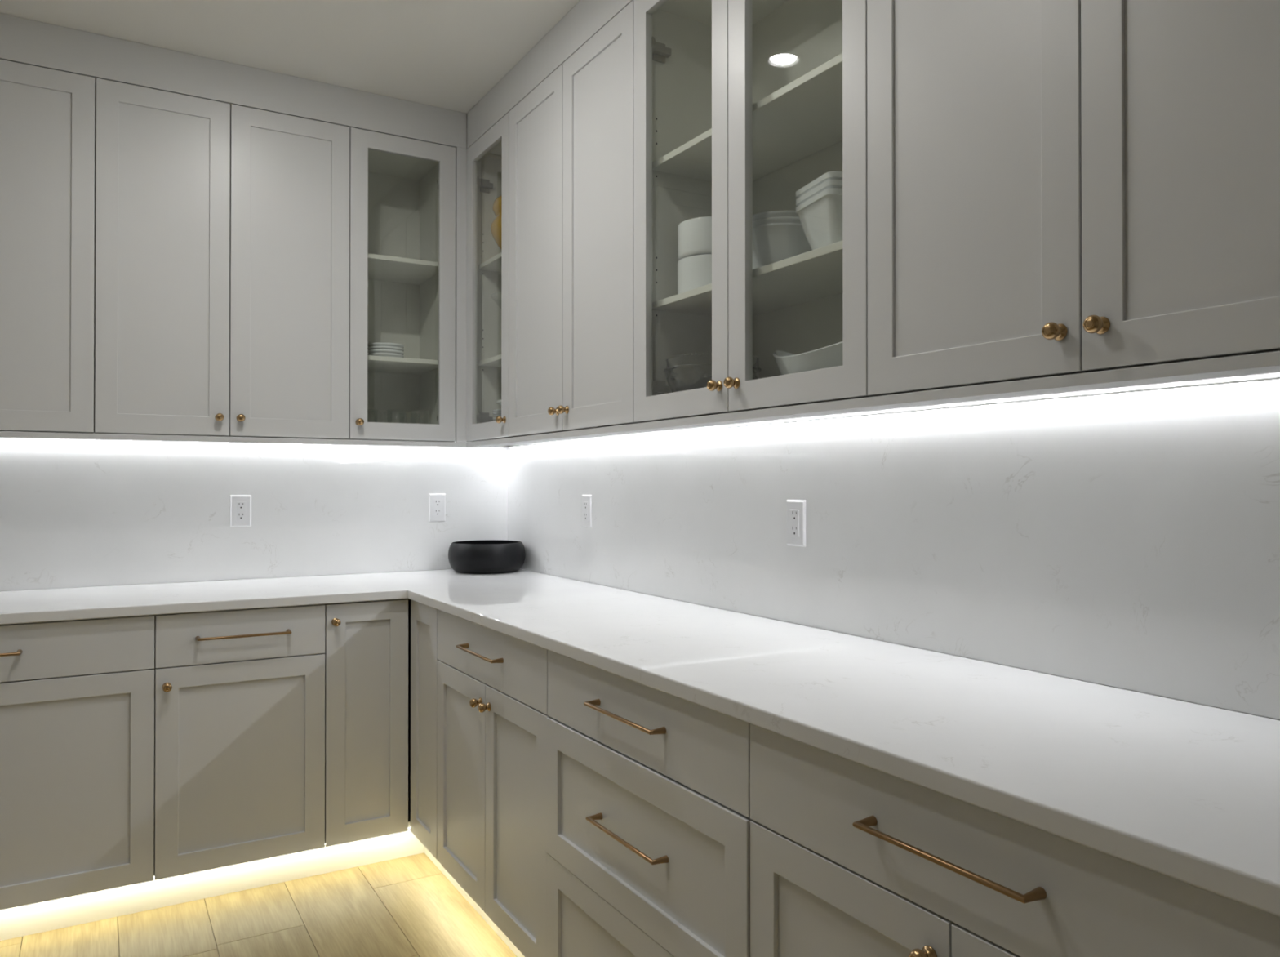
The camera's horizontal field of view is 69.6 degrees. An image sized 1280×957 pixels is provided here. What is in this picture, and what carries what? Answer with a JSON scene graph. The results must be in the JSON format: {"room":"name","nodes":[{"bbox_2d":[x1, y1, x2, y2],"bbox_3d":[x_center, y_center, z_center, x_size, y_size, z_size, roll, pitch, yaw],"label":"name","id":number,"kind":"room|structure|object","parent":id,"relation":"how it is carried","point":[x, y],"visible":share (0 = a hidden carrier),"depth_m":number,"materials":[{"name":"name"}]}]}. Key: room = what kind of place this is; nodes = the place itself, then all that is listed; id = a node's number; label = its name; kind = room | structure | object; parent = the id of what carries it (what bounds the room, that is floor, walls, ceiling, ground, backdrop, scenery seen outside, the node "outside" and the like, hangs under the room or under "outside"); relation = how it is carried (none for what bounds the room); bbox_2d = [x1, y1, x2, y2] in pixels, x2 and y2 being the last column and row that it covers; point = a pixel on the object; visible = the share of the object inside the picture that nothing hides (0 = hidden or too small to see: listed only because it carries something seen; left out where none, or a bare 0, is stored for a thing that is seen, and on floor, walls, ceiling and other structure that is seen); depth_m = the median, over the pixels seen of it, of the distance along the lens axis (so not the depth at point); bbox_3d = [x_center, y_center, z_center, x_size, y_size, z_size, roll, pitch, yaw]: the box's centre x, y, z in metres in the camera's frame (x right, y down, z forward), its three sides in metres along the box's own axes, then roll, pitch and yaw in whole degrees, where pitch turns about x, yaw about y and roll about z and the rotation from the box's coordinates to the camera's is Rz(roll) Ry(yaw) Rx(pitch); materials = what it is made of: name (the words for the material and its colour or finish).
{"room":"food storage area","nodes":[
{"label":"food storage area","id":0,"kind":"room"},
{"bbox_2d":[2,152,509,591],"bbox_3d":[-1.967,-0.034,3.159,3.412,2.660,0.100,0,0,-31],"label":"wall","id":1,"kind":"structure","parent":0,"point":[507,446],"depth_m":3.22,"materials":[{"name":"white paint"}]},
{"bbox_2d":[0,59,95,433],"bbox_3d":[-2.093,-0.686,2.782,0.765,1.092,0.422,0,0,-31],"label":"upper cabinet","id":2,"kind":"object","parent":1,"relation":"attached to","point":[47,116],"visible":0.98,"depth_m":2.76,"materials":[{"name":"white wood"}]},
{"bbox_2d":[0,431,466,447],"bbox_3d":[-1.507,-0.128,2.958,1.958,0.017,0.074,0,0,-31],"label":"trim","id":3,"kind":"structure","parent":2,"relation":"attached to","point":[3,434],"depth_m":2.99,"materials":[{"name":"white paint"}]},
{"bbox_2d":[0,13,466,148],"bbox_3d":[-1.494,-1.299,2.942,1.956,0.132,0.018,0,0,-31],"label":"trim","id":4,"kind":"structure","parent":2,"relation":"attached to","point":[22,41],"depth_m":3.00,"materials":[{"name":"white paint"}]},
{"bbox_2d":[94,78,349,439],"bbox_3d":[-1.434,-0.684,3.172,0.764,1.092,0.422,0,0,-31],"label":"upper cabinet","id":5,"kind":"object","parent":1,"relation":"attached to","point":[222,260],"visible":0.99,"depth_m":3.00,"materials":[{"name":"white wood"}]},
{"bbox_2d":[34,438,497,448],"bbox_3d":[-1.400,-0.133,3.418,1.850,0.007,0.007,0,0,-31],"label":"light strip","id":6,"kind":"object","parent":5,"relation":"attached to","point":[34,438],"visible":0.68,"depth_m":3.61,"materials":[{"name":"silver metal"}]},
{"bbox_2d":[0,438,507,591],"bbox_3d":[-1.552,0.116,3.339,2.290,0.507,0.011,0,0,-31],"label":"backsplash","id":7,"kind":"structure","parent":1,"relation":"attached to","point":[73,513],"depth_m":3.36,"materials":[{"name":"stone"}]},
{"bbox_2d":[230,494,251,526],"bbox_3d":[-1.465,0.119,3.379,0.071,0.116,0.007,0,0,-31],"label":"wall outlet","id":8,"kind":"object","parent":7,"relation":"attached to","point":[240,504],"visible":1,"depth_m":3.38,"materials":[{"name":"white plastic"}]},
{"bbox_2d":[235,502,245,519],"bbox_3d":[-1.464,0.119,3.376,0.034,0.067,0.001,0,0,-31],"label":"receptacle","id":9,"kind":"object","parent":8,"relation":"attached to","point":[240,506],"depth_m":3.37,"materials":[{"name":"white plastic"}]},
{"bbox_2d":[428,493,445,521],"bbox_3d":[-0.827,0.119,3.757,0.071,0.116,0.007,0,0,-31],"label":"wall outlet","id":10,"kind":"object","parent":7,"relation":"attached to","point":[437,502],"visible":1,"depth_m":3.75,"materials":[{"name":"white plastic"}]},
{"bbox_2d":[433,499,441,515],"bbox_3d":[-0.826,0.119,3.754,0.034,0.067,0.001,0,0,-31],"label":"receptacle","id":11,"kind":"object","parent":10,"relation":"attached to","point":[437,503],"depth_m":3.75,"materials":[{"name":"white plastic"}]},
{"bbox_2d":[347,127,455,441],"bbox_3d":[-0.939,-0.682,3.465,0.384,1.092,0.422,0,0,-31],"label":"upper cabinet","id":12,"kind":"object","parent":1,"relation":"attached to","point":[402,190],"visible":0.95,"depth_m":3.54,"materials":[{"name":"white wood"}]},
{"bbox_2d":[367,352,404,357],"bbox_3d":[-0.955,-0.451,3.457,0.132,0.025,0.132,0,0,-31],"label":"dish","id":13,"kind":"object","parent":12,"relation":"on","point":[386,354],"visible":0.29,"depth_m":3.40,"materials":[{"name":"white ceramic"}]},
{"bbox_2d":[367,349,404,355],"bbox_3d":[-0.955,-0.464,3.457,0.132,0.025,0.132,0,0,-31],"label":"dish","id":14,"kind":"object","parent":13,"relation":"on","point":[371,351],"visible":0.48,"depth_m":3.40,"materials":[{"name":"white ceramic"}]},
{"bbox_2d":[367,346,404,351],"bbox_3d":[-0.955,-0.476,3.457,0.132,0.025,0.132,0,0,-31],"label":"dish","id":15,"kind":"object","parent":14,"relation":"on","point":[370,348],"visible":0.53,"depth_m":3.40,"materials":[{"name":"white ceramic"}]},
{"bbox_2d":[367,342,404,348],"bbox_3d":[-0.955,-0.489,3.457,0.132,0.025,0.132,0,0,-31],"label":"dish","id":16,"kind":"object","parent":15,"relation":"on","point":[377,344],"visible":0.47,"depth_m":3.40,"materials":[{"name":"white ceramic"}]},
{"bbox_2d":[367,355,438,374],"bbox_3d":[-0.955,-0.430,3.490,0.346,0.016,0.346,0,0,-31],"label":"shelf","id":17,"kind":"object","parent":12,"relation":"attached to","point":[376,365],"depth_m":3.46,"materials":[{"name":"white"}]},
{"bbox_2d":[368,253,438,284],"bbox_3d":[-0.955,-0.794,3.493,0.346,0.016,0.346,0,0,-31],"label":"shelf","id":18,"kind":"object","parent":12,"relation":"attached to","point":[382,269],"depth_m":3.49,"materials":[{"name":"white wood"}]},
{"bbox_2d":[0,852,517,956],"bbox_3d":[-0.707,1.300,0.926,3.512,0.060,5.212,0,0,-31],"label":"floor","id":19,"kind":"structure","parent":0,"point":[405,906],"depth_m":2.64,"materials":[{"name":"brown"}]},
{"bbox_2d":[0,614,154,909],"bbox_3d":[-1.957,0.783,2.703,0.911,0.774,0.658,0,0,-31],"label":"base cabinet","id":20,"kind":"object","parent":19,"relation":"on","point":[77,696],"visible":0.96,"depth_m":2.58,"materials":[{"name":"white wood"}]},
{"bbox_2d":[0,827,424,940],"bbox_3d":[-1.496,1.224,2.722,1.745,0.115,0.016,0,0,-31],"label":"toe kick","id":21,"kind":"structure","parent":19,"relation":"on","point":[40,917],"depth_m":2.80,"materials":[{"name":"white"}]},
{"bbox_2d":[153,604,324,879],"bbox_3d":[-1.358,0.785,3.058,0.480,0.774,0.658,0,0,-31],"label":"base cabinet","id":22,"kind":"object","parent":19,"relation":"on","point":[239,694],"visible":0.97,"depth_m":2.80,"materials":[{"name":"white wood"}]},
{"bbox_2d":[324,598,438,858],"bbox_3d":[-0.712,0.787,3.299,0.876,0.774,0.901,0,0,-31],"label":"base cabinet","id":23,"kind":"object","parent":19,"relation":"on","point":[381,659],"visible":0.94,"depth_m":3.00,"materials":[{"name":"white wood"}]},
{"bbox_2d":[0,568,1279,916],"bbox_3d":[-0.711,0.376,1.918,2.290,0.029,3.288,0,0,-31],"label":"countertop","id":24,"kind":"structure","parent":23,"relation":"on","point":[1184,791],"depth_m":1.44,"materials":[{"name":"stone"}]},
{"bbox_2d":[448,539,525,573],"bbox_3d":[-0.614,0.314,3.693,0.306,0.117,0.306,0,0,-31],"label":"bowl","id":25,"kind":"object","parent":24,"relation":"on","point":[486,556],"visible":1,"depth_m":3.57,"materials":[{"name":"black ceramic"}]},
{"bbox_2d":[424,846,524,956],"bbox_3d":[-0.041,1.219,1.993,0.016,0.115,2.723,0,0,-31],"label":"baseboard","id":26,"kind":"structure","parent":19,"relation":"on","point":[451,879],"depth_m":2.73,"materials":[{"name":"white"}]},
{"bbox_2d":[436,609,550,956],"bbox_3d":[-0.175,0.782,2.627,0.638,0.774,0.801,0,0,-31],"label":"base cabinet","id":27,"kind":"object","parent":19,"relation":"on","point":[492,685],"visible":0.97,"depth_m":2.43,"materials":[{"name":"white wood"}]},
{"bbox_2d":[546,649,753,956],"bbox_3d":[0.225,0.778,1.952,0.638,0.774,0.767,0,0,-31],"label":"base cabinet","id":28,"kind":"object","parent":19,"relation":"on","point":[648,819],"visible":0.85,"depth_m":1.77,"materials":[{"name":"white wood"}]},
{"bbox_2d":[750,723,1279,956],"bbox_3d":[0.625,0.774,1.276,0.638,0.774,0.804,0,0,-31],"label":"base cabinet","id":29,"kind":"object","parent":19,"relation":"on","point":[849,858],"visible":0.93,"depth_m":1.16,"materials":[{"name":"white wood"}]},
{"bbox_2d":[0,0,580,152],"bbox_3d":[-0.707,-1.468,0.944,3.512,0.180,5.212,0,0,-31],"label":"ceiling","id":30,"kind":"structure","parent":0,"point":[443,54],"depth_m":2.82,"materials":[{"name":"white paint"}]},
{"bbox_2d":[509,443,1279,719],"bbox_3d":[0.760,-0.043,1.804,0.100,2.660,5.012,0,0,-31],"label":"wall","id":31,"kind":"structure","parent":0,"point":[525,443],"depth_m":1.92,"materials":[{"name":"white paint"}]},
{"bbox_2d":[466,112,587,443],"bbox_3d":[-0.414,-0.683,3.333,0.362,1.092,0.408,0,0,-31],"label":"upper cabinet","id":32,"kind":"object","parent":31,"relation":"attached to","point":[487,158],"visible":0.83,"depth_m":3.40,"materials":[{"name":"white wood"}]},
{"bbox_2d":[454,146,466,442],"bbox_3d":[-0.668,-0.682,3.426,0.038,1.095,0.018,0,0,-31],"label":"trim","id":33,"kind":"structure","parent":32,"relation":"attached to","point":[460,153],"depth_m":3.42,"materials":[{"name":"white paint"}]},
{"bbox_2d":[478,252,501,272],"bbox_3d":[-0.387,-0.788,3.349,0.285,0.016,0.369,0,0,-31],"label":"shelf","id":34,"kind":"object","parent":32,"relation":"attached to","point":[493,264],"depth_m":3.39,"materials":[{"name":"white wood"}]},
{"bbox_2d":[478,354,501,367],"bbox_3d":[-0.387,-0.428,3.347,0.285,0.016,0.369,0,0,-31],"label":"shelf","id":35,"kind":"object","parent":32,"relation":"attached to","point":[483,362],"depth_m":3.39,"materials":[{"name":"white"}]},
{"bbox_2d":[490,291,501,308],"bbox_3d":[-0.404,-0.547,3.333,0.272,0.218,0.272,0,0,-31],"label":"glass bowl","id":36,"kind":"object","parent":32,"relation":"on","point":[496,297],"visible":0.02,"depth_m":3.27,"materials":[{"name":"white"}]},
{"bbox_2d":[490,195,502,249],"bbox_3d":[-0.410,-0.933,3.341,0.262,0.272,0.262,0,0,-31],"label":"ornament","id":37,"kind":"object","parent":32,"relation":"on","point":[496,225],"visible":0.12,"depth_m":3.27,"materials":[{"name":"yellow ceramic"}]},
{"bbox_3d":[-0.406,-0.162,3.317,0.249,0.013,0.249,0,0,-31],"label":"plate","id":38,"kind":"object","parent":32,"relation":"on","visible":0},
{"bbox_3d":[-0.406,-0.172,3.317,0.249,0.014,0.249,0,0,-31],"label":"plate","id":39,"kind":"object","parent":38,"relation":"on","visible":0},
{"bbox_3d":[-0.406,-0.181,3.318,0.249,0.013,0.249,0,0,-31],"label":"plate","id":40,"kind":"object","parent":39,"relation":"on","visible":0},
{"bbox_3d":[-0.406,-0.190,3.318,0.249,0.014,0.249,0,0,-31],"label":"plate","id":41,"kind":"object","parent":40,"relation":"on","visible":0},
{"bbox_3d":[-0.406,-0.199,3.318,0.249,0.013,0.249,0,0,-31],"label":"plate","id":42,"kind":"object","parent":41,"relation":"on","visible":0},
{"bbox_3d":[-0.406,-0.208,3.318,0.249,0.014,0.249,0,0,-31],"label":"plate","id":43,"kind":"object","parent":42,"relation":"on","visible":0},
{"bbox_3d":[-0.406,-0.218,3.318,0.249,0.014,0.249,0,0,-31],"label":"plate","id":44,"kind":"object","parent":43,"relation":"on","visible":0},
{"bbox_2d":[492,411,501,414],"bbox_3d":[-0.406,-0.227,3.318,0.249,0.014,0.249,0,0,-31],"label":"plate","id":45,"kind":"object","parent":44,"relation":"on","point":[498,412],"visible":0.06,"depth_m":3.26,"materials":[{"name":"white ceramic"}]},
{"bbox_2d":[492,408,501,412],"bbox_3d":[-0.406,-0.236,3.318,0.249,0.014,0.249,0,0,-31],"label":"plate","id":46,"kind":"object","parent":45,"relation":"on","point":[496,410],"visible":0.06,"depth_m":3.25,"materials":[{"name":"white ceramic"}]},
{"bbox_2d":[496,400,501,405],"bbox_3d":[-0.406,-0.260,3.318,0.224,0.035,0.224,0,0,-31],"label":"bowl","id":47,"kind":"object","parent":46,"relation":"on","point":[498,402],"visible":0.06,"depth_m":3.27,"materials":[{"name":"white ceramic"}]},
{"bbox_2d":[508,0,732,439],"bbox_3d":[-0.099,-0.686,2.800,0.362,1.092,0.829,0,0,-31],"label":"upper cabinet","id":48,"kind":"object","parent":31,"relation":"attached to","point":[571,139],"visible":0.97,"depth_m":2.67,"materials":[{"name":"white wood"}]},
{"bbox_2d":[466,0,632,148],"bbox_3d":[0.100,-1.304,2.192,0.018,0.132,2.895,0,0,-31],"label":"trim","id":49,"kind":"structure","parent":48,"relation":"attached to","point":[586,18],"depth_m":2.85,"materials":[{"name":"white paint"}]},
{"bbox_2d":[462,351,1279,448],"bbox_3d":[0.105,-0.133,2.231,0.074,0.017,2.970,0,0,-31],"label":"trim","id":50,"kind":"structure","parent":48,"relation":"attached to","point":[1269,362],"depth_m":1.47,"materials":[{"name":"white paint"}]},
{"bbox_2d":[510,377,1279,448],"bbox_3d":[0.225,-0.138,2.579,0.007,0.007,3.010,0,0,-31],"label":"light strip","id":51,"kind":"object","parent":48,"relation":"attached to","point":[1273,380],"visible":1,"depth_m":1.81,"materials":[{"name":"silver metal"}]},
{"bbox_2d":[633,0,984,426],"bbox_3d":[0.324,-0.691,2.085,0.362,1.092,0.830,0,0,-31],"label":"upper cabinet","id":52,"kind":"object","parent":31,"relation":"attached to","point":[740,106],"visible":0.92,"depth_m":2.19,"materials":[{"name":"white wood"}]},
{"bbox_2d":[677,253,711,293],"bbox_3d":[0.181,-0.497,2.314,0.174,0.090,0.174,0,0,-31],"label":"soup bowl","id":53,"kind":"object","parent":52,"relation":"on","point":[694,272],"visible":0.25,"depth_m":2.24,"materials":[{"name":"white ceramic"}]},
{"bbox_2d":[677,216,711,261],"bbox_3d":[0.182,-0.590,2.317,0.174,0.090,0.174,0,0,-31],"label":"soup bowl","id":54,"kind":"object","parent":53,"relation":"on","point":[694,235],"visible":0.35,"depth_m":2.25,"materials":[{"name":"white ceramic"}]},
{"bbox_2d":[663,351,761,392],"bbox_3d":[0.183,-0.233,2.334,0.247,0.142,0.247,0,0,-31],"label":"glass bowl","id":55,"kind":"object","parent":52,"relation":"on","point":[689,371],"visible":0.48,"depth_m":2.24,"materials":[{"name":"clear glass"}]},
{"bbox_2d":[652,53,842,182],"bbox_3d":[0.351,-0.805,2.102,0.285,0.016,0.792,0,0,-31],"label":"shelf","id":56,"kind":"object","parent":52,"relation":"attached to","point":[798,124],"depth_m":2.14,"materials":[{"name":"white"}]},
{"bbox_2d":[652,240,842,315],"bbox_3d":[0.351,-0.445,2.100,0.285,0.016,0.792,0,0,-31],"label":"shelf","id":57,"kind":"object","parent":52,"relation":"attached to","point":[813,278],"depth_m":2.13,"materials":[{"name":"white"}]},
{"bbox_2d":[752,222,812,269],"bbox_3d":[0.318,-0.506,2.098,0.175,0.105,0.175,0,0,-31],"label":"round bowl","id":58,"kind":"object","parent":52,"relation":"on","point":[775,242],"visible":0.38,"depth_m":2.03,"materials":[{"name":"white ceramic"}]},
{"bbox_2d":[752,210,799,221],"bbox_3d":[0.318,-0.533,2.099,0.175,0.105,0.175,0,0,-31],"label":"round bowl","id":59,"kind":"object","parent":58,"relation":"in","point":[775,213],"visible":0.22,"depth_m":2.02,"materials":[{"name":"white ceramic"}]},
{"bbox_2d":[752,216,800,226],"bbox_3d":[0.318,-0.519,2.098,0.175,0.105,0.175,0,0,-31],"label":"round bowl","id":60,"kind":"object","parent":58,"relation":"in","point":[783,219],"visible":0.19,"depth_m":2.02,"materials":[{"name":"white ceramic"}]},
{"bbox_2d":[773,341,842,375],"bbox_3d":[0.386,-0.227,1.943,0.170,0.123,0.300,0,0,-31],"label":"serving dish","id":61,"kind":"object","parent":52,"relation":"on","point":[830,356],"visible":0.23,"depth_m":1.87,"materials":[{"name":"white ceramic"}]},
{"bbox_2d":[795,187,842,250],"bbox_3d":[0.421,-0.514,1.908,0.153,0.119,0.153,0,0,-19],"label":"square bowl","id":62,"kind":"object","parent":52,"relation":"on","point":[820,216],"visible":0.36,"depth_m":1.86,"materials":[{"name":"white ceramic"}]},
{"bbox_2d":[795,179,842,206],"bbox_3d":[0.421,-0.531,1.909,0.153,0.119,0.153,0,0,-19],"label":"square bowl","id":63,"kind":"object","parent":62,"relation":"in","point":[829,184],"visible":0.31,"depth_m":1.85,"materials":[{"name":"white ceramic"}]},
{"bbox_2d":[795,171,842,198],"bbox_3d":[0.421,-0.547,1.909,0.153,0.119,0.153,0,0,-19],"label":"square bowl","id":64,"kind":"object","parent":63,"relation":"in","point":[828,175],"visible":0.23,"depth_m":1.85,"materials":[{"name":"white ceramic"}]},
{"bbox_2d":[507,382,1279,719],"bbox_3d":[0.276,0.111,2.510,0.011,0.507,3.299,0,0,-31],"label":"backsplash","id":65,"kind":"structure","parent":31,"relation":"attached to","point":[1131,542],"depth_m":1.81,"materials":[{"name":"stone"}]},
{"bbox_2d":[582,494,591,527],"bbox_3d":[-0.191,0.116,3.280,0.007,0.116,0.071,0,0,-31],"label":"wall outlet","id":66,"kind":"object","parent":65,"relation":"attached to","point":[586,499],"visible":1,"depth_m":3.27,"materials":[{"name":"white plastic"}]},
{"bbox_2d":[583,501,587,520],"bbox_3d":[-0.194,0.116,3.279,0.001,0.067,0.034,0,0,-31],"label":"receptacle","id":67,"kind":"object","parent":66,"relation":"attached to","point":[585,503],"depth_m":3.28,"materials":[{"name":"white plastic"}]},
{"bbox_2d":[786,499,805,546],"bbox_3d":[0.389,0.112,2.301,0.007,0.116,0.071,0,0,-31],"label":"wall outlet","id":68,"kind":"object","parent":65,"relation":"attached to","point":[796,508],"visible":1,"depth_m":2.29,"materials":[{"name":"white plastic"}]},
{"bbox_2d":[790,509,799,536],"bbox_3d":[0.387,0.112,2.300,0.001,0.067,0.034,0,0,-31],"label":"receptacle","id":69,"kind":"object","parent":68,"relation":"attached to","point":[794,513],"depth_m":2.30,"materials":[{"name":"white plastic"}]},
{"bbox_2d":[866,0,1279,403],"bbox_3d":[0.748,-0.695,1.370,0.362,1.092,0.830,0,0,-31],"label":"upper cabinet","id":70,"kind":"object","parent":31,"relation":"attached to","point":[1055,188],"visible":0.98,"depth_m":1.31,"materials":[{"name":"white wood"}]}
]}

